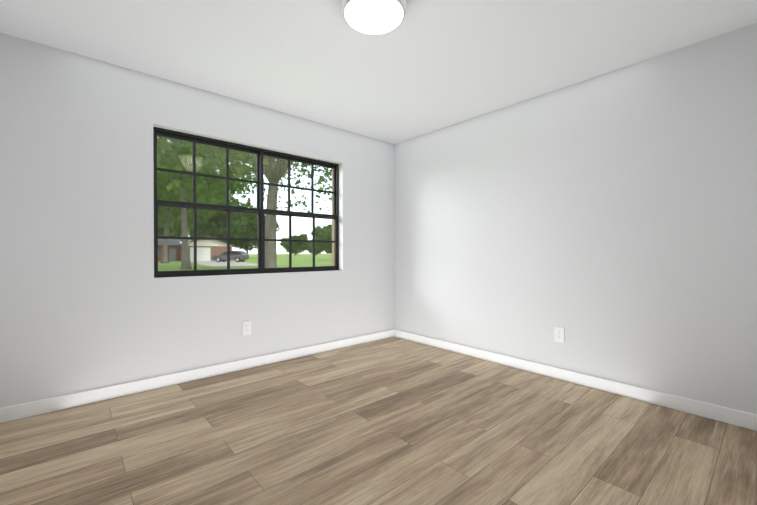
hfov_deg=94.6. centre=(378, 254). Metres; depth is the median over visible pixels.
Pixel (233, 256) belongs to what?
car
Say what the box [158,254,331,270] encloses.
grass
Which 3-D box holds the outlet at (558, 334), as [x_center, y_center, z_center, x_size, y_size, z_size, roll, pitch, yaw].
[1.519,0.670,2.941,0.009,0.127,0.079,0,1,-41]
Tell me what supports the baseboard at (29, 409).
attached to the wall at (88, 301)
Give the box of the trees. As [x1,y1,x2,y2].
[157,136,331,269]
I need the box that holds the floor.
[0,337,756,504]
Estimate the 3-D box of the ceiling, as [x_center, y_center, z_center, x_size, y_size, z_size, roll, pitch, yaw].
[-0.026,-1.447,1.874,4.020,0.120,3.840,0,1,-41]
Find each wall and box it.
[0,32,393,407]
[394,23,756,414]
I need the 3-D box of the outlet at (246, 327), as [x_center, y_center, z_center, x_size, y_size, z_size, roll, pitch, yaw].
[-1.206,0.670,3.202,0.079,0.127,0.009,0,1,-41]
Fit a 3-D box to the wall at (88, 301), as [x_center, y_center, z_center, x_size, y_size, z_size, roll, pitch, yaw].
[-1.188,-0.177,3.318,3.870,2.440,0.150,0,1,-41]
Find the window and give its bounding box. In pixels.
[153,127,338,277]
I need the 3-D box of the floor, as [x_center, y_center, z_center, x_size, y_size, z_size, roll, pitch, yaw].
[-0.026,1.113,1.891,4.020,0.120,3.840,0,1,-41]
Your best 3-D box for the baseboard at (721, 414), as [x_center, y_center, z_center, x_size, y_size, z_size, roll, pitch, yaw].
[1.370,0.997,3.109,0.014,0.095,3.526,0,1,-41]
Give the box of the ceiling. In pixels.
[0,0,756,143]
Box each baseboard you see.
[0,329,393,422]
[394,329,756,430]
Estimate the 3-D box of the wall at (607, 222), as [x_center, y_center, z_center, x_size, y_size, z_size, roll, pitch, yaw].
[1.476,-0.175,3.104,0.150,2.440,3.690,0,1,-41]
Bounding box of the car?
[212,251,248,261]
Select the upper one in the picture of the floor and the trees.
the trees
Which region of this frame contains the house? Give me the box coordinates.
[158,236,234,260]
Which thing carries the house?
on the grass
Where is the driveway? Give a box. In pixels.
[190,261,257,266]
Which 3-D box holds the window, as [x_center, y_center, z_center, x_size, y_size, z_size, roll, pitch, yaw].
[-1.192,-0.425,3.449,1.880,1.305,0.206,0,1,-41]
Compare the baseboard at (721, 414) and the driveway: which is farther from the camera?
the driveway
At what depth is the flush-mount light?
1.84 m
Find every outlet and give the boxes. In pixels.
[242,321,250,335]
[554,326,563,342]
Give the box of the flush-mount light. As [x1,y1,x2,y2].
[342,0,405,33]

